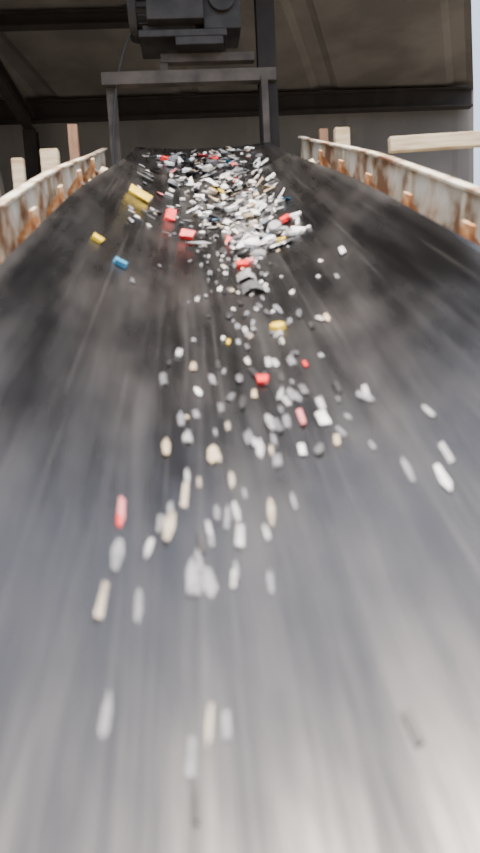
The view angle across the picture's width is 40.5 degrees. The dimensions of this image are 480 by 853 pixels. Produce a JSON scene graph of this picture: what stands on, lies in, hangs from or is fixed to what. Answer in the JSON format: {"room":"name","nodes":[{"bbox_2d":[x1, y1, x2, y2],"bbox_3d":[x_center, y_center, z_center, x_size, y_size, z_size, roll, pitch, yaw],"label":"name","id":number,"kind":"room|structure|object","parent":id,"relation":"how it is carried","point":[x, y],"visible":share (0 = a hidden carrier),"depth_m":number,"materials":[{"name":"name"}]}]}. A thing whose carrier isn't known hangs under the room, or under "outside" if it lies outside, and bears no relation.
{"room":"waste facility","nodes":[
{"label":"waste facility","id":0,"kind":"room"},
{"bbox_2d":[0,0,473,100],"bbox_3d":[-1.220,-4.130,5.930,9.000,0.486,5.004,-3,8,-3],"label":"ceiling","id":1,"kind":"structure","parent":0,"point":[322,45],"depth_m":7.36,"materials":[{"name":"metal"}]},
{"bbox_2d":[0,8,128,31],"bbox_3d":[-3.286,-3.919,6.332,4.800,0.130,0.120,-3,8,-3],"label":"beam","id":2,"kind":"structure","parent":1,"relation":"attached to","point":[43,20],"depth_m":6.40,"materials":[{"name":"metal"}]},
{"bbox_2d":[0,89,473,194],"bbox_3d":[-1.234,-1.738,8.782,9.000,5.050,0.018,-3,8,-3],"label":"wall","id":3,"kind":"structure","parent":0,"point":[369,131],"depth_m":8.58,"materials":[{"name":"paint"}]},
{"bbox_2d":[0,142,479,852],"bbox_3d":[0.015,-0.184,1.612,1.153,2.883,7.198,-3,8,-3],"label":"conveyor belt","id":4,"kind":"object","parent":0,"point":[333,593],"visible":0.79,"depth_m":0.97,"materials":[{"name":"rubber"}]},
{"bbox_2d":[91,146,451,823],"bbox_3d":[-0.098,-0.765,2.531,0.849,1.745,4.225,-3,8,-2],"label":"scrap","id":5,"kind":"object","parent":4,"relation":"on","point":[247,242],"visible":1,"depth_m":2.78,"materials":[{"name":"plastic"}]},
{"bbox_3d":[0.038,1.717,2.261,40.000,0.100,40.000,-3,8,-3],"label":"floor","id":6,"kind":"structure","parent":0,"visible":0},
{"bbox_2d":[0,171,4,197],"bbox_3d":[-1.436,-0.290,4.319,0.549,3.458,0.100,-3,8,-3],"label":"post","id":7,"kind":"object","parent":6,"relation":"on","point":[2,192],"visible":0.02,"depth_m":4.15,"materials":[{"name":"metal"}]},
{"bbox_2d":[11,158,25,189],"bbox_3d":[-0.904,0.200,3.047,0.050,2.780,0.030,-3,8,-3],"label":"timber post","id":8,"kind":"object","parent":6,"relation":"on","point":[18,166],"visible":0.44,"depth_m":2.85,"materials":[{"name":"beige wood"}]},
{"bbox_2d":[22,128,41,180],"bbox_3d":[-2.500,-1.410,8.446,0.160,4.627,0.160,-3,8,-3],"label":"steel column","id":9,"kind":"structure","parent":6,"relation":"on","point":[30,136],"depth_m":8.09,"materials":[{"name":"metal"}]},
{"bbox_2d":[0,59,34,128],"bbox_3d":[-2.491,-3.670,5.835,0.120,0.598,4.667,-3,8,-3],"label":"rafter","id":10,"kind":"object","parent":9,"relation":"on","point":[9,91],"visible":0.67,"depth_m":7.40,"materials":[{"name":"paint"}]},
{"bbox_2d":[40,148,59,172],"bbox_3d":[-0.928,0.016,3.639,0.090,2.983,0.054,-3,8,-3],"label":"timber post","id":11,"kind":"object","parent":6,"relation":"on","point":[50,158],"visible":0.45,"depth_m":3.41,"materials":[{"name":"beige wood"}]},
{"bbox_2d":[67,124,79,160],"bbox_3d":[-0.988,-0.276,4.402,0.060,3.353,0.036,-3,8,-3],"label":"timber post","id":12,"kind":"object","parent":6,"relation":"on","point":[73,138],"visible":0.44,"depth_m":4.17,"materials":[{"name":"wood"}]},
{"bbox_2d":[101,0,279,165],"bbox_3d":[-0.314,-1.312,5.234,1.350,5.100,0.235,-3,8,-3],"label":"gantry","id":13,"kind":"object","parent":6,"relation":"on","point":[264,75],"visible":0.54,"depth_m":5.01,"materials":[{"name":"metal"}]},
{"bbox_2d":[127,0,240,58],"bbox_3d":[-0.427,-3.149,4.999,0.840,0.540,0.475,-3,8,-3],"label":"motor","id":14,"kind":"object","parent":13,"relation":"attached to","point":[160,27],"visible":0.99,"depth_m":4.86,"materials":[{"name":"paint"}]},
{"bbox_2d":[113,33,130,164],"bbox_3d":[-0.802,-2.074,5.062,0.428,2.307,0.042,-2,8,4],"label":"power cable","id":15,"kind":"object","parent":14,"relation":"attached to","point":[129,35],"visible":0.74,"depth_m":5.00,"materials":[{"name":"black plastic"}]},
{"bbox_2d":[0,136,479,261],"bbox_3d":[0.026,0.067,1.681,1.560,3.328,7.184,-3,8,-3],"label":"rails","id":16,"kind":"object","parent":6,"relation":"on","point":[446,200],"visible":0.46,"depth_m":2.55,"materials":[{"name":"white metal"}]},
{"bbox_2d":[83,150,331,182],"bbox_3d":[-0.179,-1.374,3.812,1.440,0.406,0.233,-3,8,-3],"label":"troughing idler","id":17,"kind":"object","parent":16,"relation":"attached to","point":[91,172],"visible":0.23,"depth_m":3.71,"materials":[{"name":"metal"}]},
{"bbox_2d":[67,160,350,196],"bbox_3d":[-0.137,-1.118,3.327,1.440,0.406,0.233,-3,8,-3],"label":"troughing idler","id":18,"kind":"object","parent":16,"relation":"attached to","point":[78,182],"visible":0.12,"depth_m":3.22,"materials":[{"name":"metal"}]},
{"bbox_2d":[47,173,377,215],"bbox_3d":[-0.094,-0.862,2.842,1.440,0.406,0.233,-3,8,-3],"label":"troughing idler","id":19,"kind":"object","parent":16,"relation":"attached to","point":[60,197],"visible":0.05,"depth_m":2.73,"materials":[{"name":"metal"}]},
{"bbox_2d":[17,192,418,244],"bbox_3d":[-0.052,-0.606,2.357,1.440,0.406,0.233,-3,8,-3],"label":"troughing idler","id":20,"kind":"object","parent":16,"relation":"attached to","point":[33,222],"visible":0.03,"depth_m":2.25,"materials":[{"name":"metal"}]},
{"bbox_2d":[0,220,479,263],"bbox_3d":[-0.009,-0.349,1.872,1.440,0.406,0.233,-3,8,-3],"label":"troughing idler","id":21,"kind":"object","parent":16,"relation":"attached to","point":[467,230],"visible":0.02,"depth_m":1.80,"materials":[{"name":"metal"}]},
{"bbox_2d":[319,128,327,141],"bbox_3d":[0.668,-0.417,4.774,0.060,3.356,0.036,-3,8,-3],"label":"timber post","id":22,"kind":"object","parent":6,"relation":"on","point":[323,133],"visible":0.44,"depth_m":4.53,"materials":[{"name":"wood"}]},
{"bbox_2d":[334,127,349,145],"bbox_3d":[0.708,-0.258,4.228,0.090,3.191,0.054,-3,8,-3],"label":"timber post","id":23,"kind":"object","parent":6,"relation":"on","point":[341,134],"visible":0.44,"depth_m":3.99,"materials":[{"name":"beige wood"}]},
{"bbox_2d":[388,131,479,153],"bbox_3d":[1.810,-0.157,3.758,1.882,3.007,0.146,-3,8,-2],"label":"guard rail","id":24,"kind":"object","parent":6,"relation":"on","point":[470,139],"visible":1,"depth_m":3.47,"materials":[{"name":"beige wood"}]},
{"bbox_3d":[-5.440,-1.233,8.283,0.160,4.627,0.160,-3,8,-3],"label":"steel column","id":25,"kind":"structure","parent":0,"visible":0},
{"bbox_3d":[-5.431,-3.493,5.672,0.120,0.598,4.667,-3,8,-3],"label":"rafter","id":26,"kind":"object","parent":25,"relation":"on","visible":0},
{"bbox_2d":[0,86,472,124],"bbox_3d":[-1.370,-4.059,8.306,8.854,0.240,0.140,-3,8,-3],"label":"beam","id":27,"kind":"structure","parent":26,"relation":"attached to","point":[431,98],"depth_m":8.36,"materials":[{"name":"metal"}]}
]}

